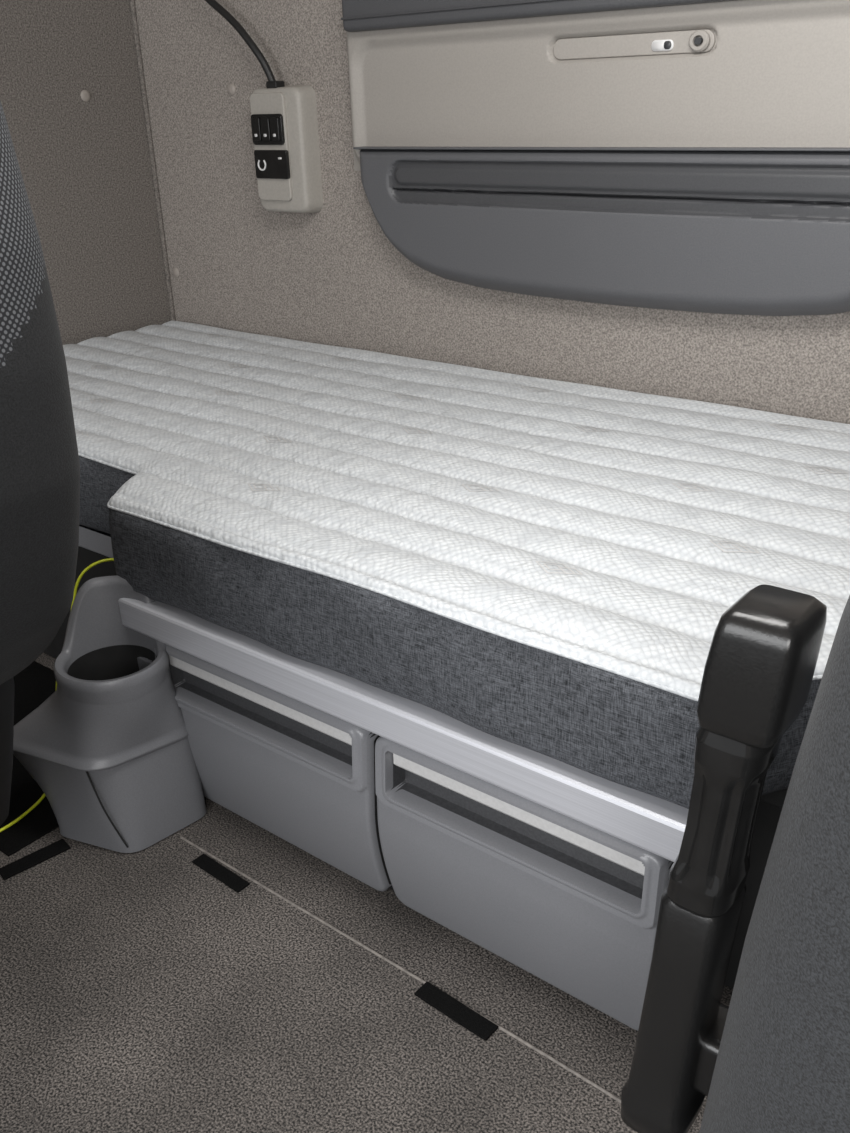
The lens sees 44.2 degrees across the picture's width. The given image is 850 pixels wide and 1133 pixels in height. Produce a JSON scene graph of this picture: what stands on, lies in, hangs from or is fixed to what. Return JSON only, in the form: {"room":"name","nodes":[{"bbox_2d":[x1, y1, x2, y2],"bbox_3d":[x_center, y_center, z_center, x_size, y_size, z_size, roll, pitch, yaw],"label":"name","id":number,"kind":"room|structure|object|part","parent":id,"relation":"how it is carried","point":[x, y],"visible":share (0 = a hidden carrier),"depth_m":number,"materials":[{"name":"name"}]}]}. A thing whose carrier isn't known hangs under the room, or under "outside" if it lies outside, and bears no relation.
{"room":"vehicle interior","nodes":[
{"label":"vehicle interior","id":0,"kind":"room"},
{"bbox_2d":[0,0,170,344],"bbox_3d":[-1.640,-0.443,1.448,0.055,1.720,3.115,17,30,35],"label":"wall","id":1,"kind":"structure","parent":0,"point":[85,167],"depth_m":2.39,"materials":[{"name":"fabric"}]},
{"bbox_2d":[0,653,732,1132],"bbox_3d":[-0.458,0.692,0.994,2.960,0.050,3.165,17,30,35],"label":"floor","id":2,"kind":"structure","parent":0,"point":[141,991],"depth_m":1.26,"materials":[{"name":"carpet"}]},
{"bbox_2d":[0,661,58,855],"bbox_3d":[-0.788,0.278,1.873,0.738,0.002,0.360,17,30,35],"label":"rubber floor mat","id":3,"kind":"object","parent":2,"relation":"on","point":[36,683],"visible":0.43,"depth_m":1.67,"materials":[{"name":"black rubber"}]},
{"bbox_2d":[0,558,113,831],"bbox_3d":[-0.597,0.197,1.610,0.063,0.346,0.402,17,30,35],"label":"cable","id":4,"kind":"object","parent":3,"relation":"on","point":[85,570],"visible":0.42,"depth_m":1.64,"materials":[{"name":"yellow plastic"}]},
{"bbox_2d":[0,839,70,879],"bbox_3d":[-0.570,0.426,1.525,0.100,0.003,0.028,-22,31,-37],"label":"strip","id":5,"kind":"object","parent":2,"relation":"on","point":[41,855],"visible":1,"depth_m":1.52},
{"bbox_2d":[0,101,79,825],"bbox_3d":[-0.809,-0.006,0.926,0.782,1.300,0.750,17,30,35],"label":"seat","id":6,"kind":"object","parent":2,"relation":"on","point":[40,464],"visible":1,"depth_m":0.89,"materials":[{"name":"fabric"}]},
{"bbox_2d":[13,576,206,852],"bbox_3d":[-0.481,0.208,1.547,0.242,0.372,0.233,17,30,35],"label":"bin","id":7,"kind":"object","parent":2,"relation":"on","point":[109,751],"visible":0.95,"depth_m":1.51,"materials":[{"name":"plastic"}]},
{"bbox_2d":[53,576,168,704],"bbox_3d":[-0.448,0.129,1.492,0.158,0.185,0.158,17,30,35],"label":"cup holder","id":8,"kind":"object","parent":7,"relation":"on","point":[101,660],"depth_m":1.51,"materials":[{"name":"plastic"}]},
{"bbox_2d":[192,854,249,892],"bbox_3d":[-0.290,0.435,1.485,0.102,0.003,0.022,18,31,37],"label":"strip","id":9,"kind":"object","parent":2,"relation":"on","point":[204,862],"visible":1,"depth_m":1.48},
{"bbox_2d":[180,836,620,1102],"bbox_3d":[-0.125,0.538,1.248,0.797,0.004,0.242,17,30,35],"label":"trim","id":10,"kind":"structure","parent":2,"relation":"on","point":[603,1090],"depth_m":1.33,"materials":[{"name":"grey metal"}]},
{"bbox_2d":[43,526,787,1030],"bbox_3d":[0.193,0.150,1.660,2.833,0.343,0.915,17,30,35],"label":"bunk storage base","id":11,"kind":"object","parent":2,"relation":"on","point":[556,869],"visible":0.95,"depth_m":1.26,"materials":[{"name":"grey plastic"}]},
{"bbox_3d":[-0.222,0.170,1.425,0.363,0.033,0.025,17,30,35],"label":"drawer pull","id":12,"kind":"part","parent":11,"relation":"part of","materials":[{"name":"plastic"}]},
{"bbox_3d":[-0.214,0.274,1.482,0.425,0.286,0.073,17,30,35],"label":"drawer","id":13,"kind":"part","parent":11,"relation":"part of","materials":[{"name":"plastic"}]},
{"bbox_3d":[-0.095,0.160,1.303,0.934,0.048,0.046,17,30,35],"label":"aluminium rail","id":14,"kind":"part","parent":11,"relation":"part of","materials":[{"name":"silver metal"}]},
{"bbox_2d":[63,320,849,808],"bbox_3d":[0.187,-0.080,1.561,2.849,0.154,0.913,17,30,35],"label":"mattress","id":15,"kind":"object","parent":11,"relation":"on","point":[548,567],"depth_m":1.39,"materials":[{"name":"white fabric"}]},
{"bbox_3d":[0.103,0.266,1.187,0.341,0.033,0.025,17,30,35],"label":"drawer pull","id":16,"kind":"part","parent":11,"relation":"part of","materials":[{"name":"plastic"}]},
{"bbox_3d":[0.111,0.371,1.243,0.403,0.286,0.073,17,30,35],"label":"drawer","id":17,"kind":"part","parent":11,"relation":"part of","materials":[{"name":"plastic"}]},
{"bbox_2d":[414,981,497,1040],"bbox_3d":[0.036,0.530,1.249,0.110,0.003,0.025,18,31,37],"label":"strip","id":18,"kind":"object","parent":2,"relation":"on","point":[457,1011],"visible":1,"depth_m":1.25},
{"bbox_2d":[621,584,849,1132],"bbox_3d":[0.338,0.371,0.417,0.767,0.960,0.717,17,30,35],"label":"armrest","id":19,"kind":"object","parent":2,"relation":"on","point":[776,1059],"visible":1,"depth_m":0.66,"materials":[{"name":"plastic"}]},
{"bbox_3d":[0.199,0.345,0.820,0.070,0.253,0.064,17,30,35],"label":"armrest arm","id":20,"kind":"part","parent":19,"relation":"part of","materials":[{"name":"black plastic"}]},
{"bbox_3d":[0.498,0.288,0.551,0.710,0.930,0.270,17,30,35],"label":"backrest","id":21,"kind":"part","parent":19,"relation":"part of","materials":[{"name":"fabric"}]},
{"bbox_2d":[135,0,849,423],"bbox_3d":[0.478,-0.644,1.728,2.960,1.720,0.055,17,30,35],"label":"wall","id":22,"kind":"structure","parent":0,"point":[332,276],"depth_m":2.20,"materials":[{"name":"fabric"}]},
{"bbox_2d":[129,0,175,320],"bbox_3d":[-0.662,-1.117,2.462,0.012,1.350,0.012,17,30,35],"label":"trim","id":23,"kind":"structure","parent":22,"relation":"attached to","point":[132,2],"depth_m":2.52,"materials":[{"name":"plastic"}]},
{"bbox_2d":[205,0,322,212],"bbox_3d":[-0.401,-1.051,2.225,0.393,0.562,0.065,17,30,35],"label":"control unit","id":24,"kind":"object","parent":22,"relation":"attached to","point":[284,122],"visible":1,"depth_m":2.19,"materials":[{"name":"beige plastic"}]},
{"bbox_3d":[-0.325,-0.854,2.222,0.098,0.057,0.008,17,30,35],"label":"display panel","id":25,"kind":"part","parent":24,"relation":"part of","materials":[{"name":"black plastic"}]},
{"bbox_2d":[341,0,556,19],"bbox_3d":[0.311,-0.910,1.663,1.166,0.004,0.044,17,30,35],"label":"panel top trim lip","id":26,"kind":"object","parent":22,"relation":"attached to","point":[526,1],"depth_m":1.84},
{"bbox_2d":[342,0,735,31],"bbox_3d":[0.315,-0.979,1.640,1.174,0.188,0.056,17,30,35],"label":"trim","id":27,"kind":"structure","parent":22,"relation":"attached to","point":[350,8],"depth_m":1.83,"materials":[{"name":"plastic"}]},
{"bbox_2d":[347,0,849,170],"bbox_3d":[0.326,-0.822,1.720,1.240,0.340,0.032,17,30,35],"label":"panel","id":28,"kind":"object","parent":22,"relation":"attached to","point":[776,73],"visible":0.82,"depth_m":1.74,"materials":[{"name":"beige plastic"}]},
{"bbox_2d":[353,146,849,315],"bbox_3d":[0.328,-0.586,1.817,1.166,0.264,0.045,17,30,35],"label":"pocket","id":29,"kind":"object","parent":28,"relation":"attached to","point":[763,233],"depth_m":1.78,"materials":[{"name":"grey plastic"}]},
{"bbox_3d":[0.325,-0.705,1.765,1.162,0.004,0.042,17,30,35],"label":"pocket top edge","id":30,"kind":"part","parent":29,"relation":"part of","materials":[{"name":"grey plastic"}]},
{"bbox_2d":[554,29,715,59],"bbox_3d":[0.336,-0.850,1.706,0.292,0.032,0.009,17,30,35],"label":"plate","id":31,"kind":"object","parent":28,"relation":"attached to","point":[630,44],"visible":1,"depth_m":1.71,"materials":[{"name":"beige plastic"}]},
{"bbox_2d":[651,39,673,50],"bbox_3d":[0.379,-0.832,1.669,0.038,0.016,0.003,17,30,35],"label":"switch","id":32,"kind":"object","parent":28,"relation":"attached to","point":[657,45],"visible":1,"depth_m":1.67,"materials":[{"name":"white plastic"}]},
{"bbox_2d":[694,37,702,44],"bbox_3d":[0.425,-0.817,1.627,0.012,0.010,0.006,17,30,35],"label":"pin","id":33,"kind":"object","parent":28,"relation":"attached to","point":[698,40],"visible":1,"depth_m":1.62,"materials":[{"name":"grey metal"}]},
{"bbox_3d":[0.428,-0.819,1.630,0.034,0.031,0.012,17,30,35],"label":"latch knob","id":34,"kind":"part","parent":28,"relation":"part of","materials":[{"name":"beige plastic"}]},
{"bbox_2d":[664,41,670,48],"bbox_3d":[0.386,-0.829,1.663,0.013,0.012,0.003,17,30,35],"label":"button","id":35,"kind":"object","parent":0,"point":[667,44],"depth_m":1.66,"materials":[{"name":"black plastic"}]}
]}

